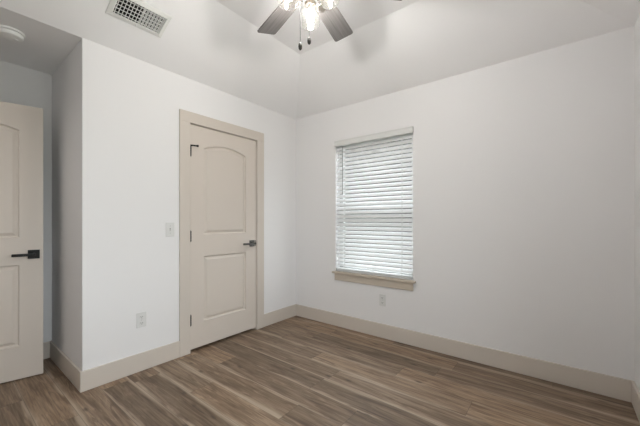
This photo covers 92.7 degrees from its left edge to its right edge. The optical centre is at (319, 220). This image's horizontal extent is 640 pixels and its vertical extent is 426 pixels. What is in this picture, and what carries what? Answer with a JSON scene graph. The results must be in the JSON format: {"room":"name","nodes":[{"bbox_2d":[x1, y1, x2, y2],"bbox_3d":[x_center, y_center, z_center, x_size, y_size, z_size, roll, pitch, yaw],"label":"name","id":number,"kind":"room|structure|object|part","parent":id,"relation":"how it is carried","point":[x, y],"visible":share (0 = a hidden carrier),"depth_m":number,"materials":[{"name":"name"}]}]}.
{"room":"empty bedroom","nodes":[
{"label":"empty bedroom","id":0,"kind":"room"},
{"bbox_2d":[0,60,51,342],"bbox_3d":[-1.993,-0.055,3.144,0.100,2.460,3.340,0,0,38],"label":"wall","id":1,"kind":"structure","parent":0,"point":[20,85],"depth_m":2.60,"materials":[{"name":"white paint"}]},
{"bbox_2d":[43,341,49,358],"bbox_3d":[-2.611,1.105,2.264,0.016,0.140,0.951,0,0,38],"label":"baseboard","id":2,"kind":"structure","parent":1,"relation":"attached to","point":[46,345],"depth_m":2.60,"materials":[{"name":"beige paint"}]},
{"bbox_2d":[52,38,295,370],"bbox_3d":[-1.310,-0.055,3.228,0.870,2.460,2.174,0,0,38],"label":"wall","id":3,"kind":"structure","parent":0,"point":[115,114],"depth_m":2.39,"materials":[{"name":"white paint"}]},
{"bbox_2d":[50,341,81,391],"bbox_3d":[-1.980,1.105,2.362,0.854,0.140,0.016,0,0,38],"label":"baseboard","id":4,"kind":"structure","parent":3,"relation":"attached to","point":[64,363],"depth_m":2.31,"materials":[{"name":"beige paint"}]},
{"bbox_2d":[80,341,179,392],"bbox_3d":[-1.429,1.105,2.360,0.016,0.140,0.695,0,0,38],"label":"baseboard","id":5,"kind":"structure","parent":3,"relation":"attached to","point":[100,375],"depth_m":2.31,"materials":[{"name":"beige paint"}]},
{"bbox_2d":[136,311,145,327],"bbox_3d":[-1.403,0.777,2.398,0.009,0.117,0.072,0,0,38],"label":"wall outlet","id":6,"kind":"object","parent":3,"relation":"attached to","point":[140,317],"visible":1,"depth_m":2.39,"materials":[{"name":"white plastic"}]},
{"bbox_2d":[166,223,173,236],"bbox_3d":[-1.261,0.072,2.572,0.018,0.117,0.072,0,0,38],"label":"light switch","id":7,"kind":"object","parent":3,"relation":"attached to","point":[169,226],"visible":1,"depth_m":2.57,"materials":[{"name":"white plastic"}]},
{"bbox_2d":[179,109,263,356],"bbox_3d":[-0.964,0.103,3.042,0.133,2.143,0.951,0,0,38],"label":"door frame","id":8,"kind":"structure","parent":3,"relation":"attached to","point":[186,118],"depth_m":2.69,"materials":[{"name":"beige paint"}]},
{"bbox_2d":[190,124,255,349],"bbox_3d":[-0.920,0.143,2.999,0.102,2.012,0.760,0,0,38],"label":"door","id":9,"kind":"structure","parent":3,"relation":"in","point":[222,165],"depth_m":2.96,"materials":[{"name":"beige paint"}]},
{"bbox_2d":[264,304,295,326],"bbox_3d":[-0.464,1.105,3.587,0.016,0.140,0.523,0,0,38],"label":"baseboard","id":10,"kind":"structure","parent":3,"relation":"attached to","point":[278,315],"depth_m":3.56,"materials":[{"name":"beige paint"}]},
{"bbox_2d":[0,316,639,425],"bbox_3d":[-0.784,1.215,1.494,4.240,0.080,4.640,0,0,38],"label":"floor","id":11,"kind":"structure","parent":0,"point":[295,370],"depth_m":2.09,"materials":[{"name":"brown wood"}]},
{"bbox_2d":[0,0,639,119],"bbox_3d":[-0.471,-1.468,1.973,3.940,0.405,3.380,0,0,38],"label":"ceiling","id":12,"kind":"structure","parent":0,"point":[393,46],"depth_m":2.37,"materials":[{"name":"white paint"}]},
{"bbox_2d":[0,25,24,41],"bbox_3d":[-2.069,-1.242,2.036,0.146,0.046,0.146,0,0,38],"label":"smoke detector","id":13,"kind":"object","parent":12,"relation":"attached to","point":[9,33],"visible":1,"depth_m":2.01,"materials":[{"name":"white plastic"}]},
{"bbox_2d":[105,0,171,37],"bbox_3d":[-1.234,-1.408,2.092,0.184,0.098,0.356,0,0,38],"label":"ceiling vent","id":14,"kind":"object","parent":12,"relation":"in","point":[137,13],"visible":1,"depth_m":2.09,"materials":[{"name":"white metal"}]},
{"bbox_2d":[257,0,401,49],"bbox_3d":[-0.062,-1.250,1.708,1.114,0.639,1.126,0,0,38],"label":"ceiling fan","id":15,"kind":"object","parent":12,"relation":"hanging from","point":[328,12],"visible":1,"depth_m":1.98,"materials":[{"name":"silver metal"}]},
{"bbox_3d":[-0.270,-1.337,2.005,0.142,0.008,0.405,-16,9,-34],"label":"blade","id":16,"kind":"part","parent":15,"relation":"part of","materials":[{"name":"grey wood"}]},
{"bbox_3d":[-0.108,-1.139,1.663,0.003,0.337,0.002,0,0,38],"label":"pull chain","id":17,"kind":"part","parent":15,"relation":"part of","materials":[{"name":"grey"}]},
{"bbox_2d":[305,0,315,10],"bbox_3d":[-0.057,-1.290,1.828,0.069,0.050,0.069,0,0,38],"label":"bulb","id":18,"kind":"object","parent":15,"relation":"attached to","point":[310,5],"depth_m":1.81,"materials":[{"name":"white glass"}]},
{"bbox_3d":[-0.057,-1.233,1.837,0.044,0.072,0.044,0,0,38],"label":"bulb","id":19,"kind":"part","parent":15,"relation":"part of","materials":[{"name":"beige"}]},
{"bbox_3d":[0.092,-1.337,2.037,0.142,0.008,0.405,-14,-6,24],"label":"blade","id":20,"kind":"part","parent":15,"relation":"part of","materials":[{"name":"grey wood"}]},
{"bbox_2d":[296,26,633,380],"bbox_3d":[0.570,-0.055,3.216,4.040,2.460,0.140,0,0,38],"label":"wall","id":21,"kind":"structure","parent":0,"point":[523,167],"depth_m":2.39,"materials":[{"name":"white paint"}]},
{"bbox_2d":[332,271,415,290],"bbox_3d":[0.543,0.611,3.180,0.954,0.096,0.119,0,0,38],"label":"window sill","id":22,"kind":"structure","parent":21,"relation":"attached to","point":[397,283],"depth_m":3.10,"materials":[{"name":"beige paint"}]},
{"bbox_2d":[340,134,412,274],"bbox_3d":[0.592,-0.165,3.242,0.894,1.456,0.051,0,0,38],"label":"window","id":23,"kind":"structure","parent":21,"relation":"in","point":[408,134],"depth_m":3.30,"materials":[{"name":"white plastic"}]},
{"bbox_2d":[334,126,413,279],"bbox_3d":[0.537,-0.166,3.172,0.906,1.453,0.079,0,0,38],"label":"blind","id":24,"kind":"object","parent":23,"relation":"attached to","point":[354,211],"visible":0.88,"depth_m":3.13,"materials":[{"name":"white plastic"}]},
{"bbox_3d":[0.546,-0.866,3.182,0.882,0.046,0.052,0,0,38],"label":"head rail","id":25,"kind":"part","parent":24,"relation":"part of","materials":[{"name":"white plastic"}]},
{"bbox_3d":[0.544,0.553,3.181,0.878,0.016,0.034,0,0,38],"label":"rail","id":26,"kind":"part","parent":24,"relation":"part of","materials":[{"name":"white plastic"}]},
{"bbox_2d":[379,294,385,305],"bbox_3d":[0.630,0.797,3.074,0.072,0.117,0.009,0,0,38],"label":"wall outlet","id":27,"kind":"object","parent":21,"relation":"attached to","point":[382,298],"visible":1,"depth_m":3.07,"materials":[{"name":"white plastic"}]},
{"bbox_2d":[296,304,634,402],"bbox_3d":[0.863,1.105,2.886,2.970,0.140,0.016,0,0,38],"label":"baseboard","id":28,"kind":"structure","parent":21,"relation":"attached to","point":[598,383],"depth_m":2.48,"materials":[{"name":"beige paint"}]},
{"bbox_2d":[634,12,639,391],"bbox_3d":[1.120,-0.055,0.697,0.140,2.460,3.340,0,0,38],"label":"wall","id":29,"kind":"structure","parent":0,"point":[637,24],"depth_m":1.90,"materials":[{"name":"white paint"}]},
{"bbox_2d":[632,382,639,422],"bbox_3d":[1.054,1.105,0.739,0.016,0.140,3.124,0,0,38],"label":"baseboard","id":30,"kind":"structure","parent":29,"relation":"attached to","point":[635,392],"depth_m":1.86,"materials":[{"name":"beige paint"}]},
{"bbox_3d":[-1.445,-0.055,0.653,4.040,2.460,0.100,0,0,38],"label":"wall","id":31,"kind":"structure","parent":0,"visible":0},
{"bbox_2d":[0,101,42,382],"bbox_3d":[-2.425,0.153,2.059,0.823,2.026,0.097,0,0,-40],"label":"door","id":32,"kind":"structure","parent":31,"relation":"in","point":[21,126],"depth_m":2.26,"materials":[{"name":"beige paint"}]},
{"bbox_3d":[-2.176,0.250,2.242,0.128,0.022,0.054,0,0,-40],"label":"lever","id":33,"kind":"part","parent":32,"relation":"part of","materials":[{"name":"black metal"}]},
{"bbox_3d":[-2.156,0.250,2.298,0.066,0.066,0.010,0,0,-40],"label":"handle","id":34,"kind":"part","parent":32,"relation":"part of","materials":[{"name":"black metal"}]},
{"label":"outside","id":35,"kind":"structure","parent":0,"visible":0},
{"bbox_3d":[1.160,1.525,3.903,9.000,0.100,1.630,0,0,38],"label":"ground","id":36,"kind":"structure","parent":35,"visible":0},
{"bbox_2d":[345,138,411,268],"bbox_3d":[1.726,-0.075,4.622,9.000,3.100,0.200,0,0,38],"label":"wall","id":37,"kind":"structure","parent":36,"relation":"on","point":[409,138],"depth_m":5.07,"materials":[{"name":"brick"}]}
]}

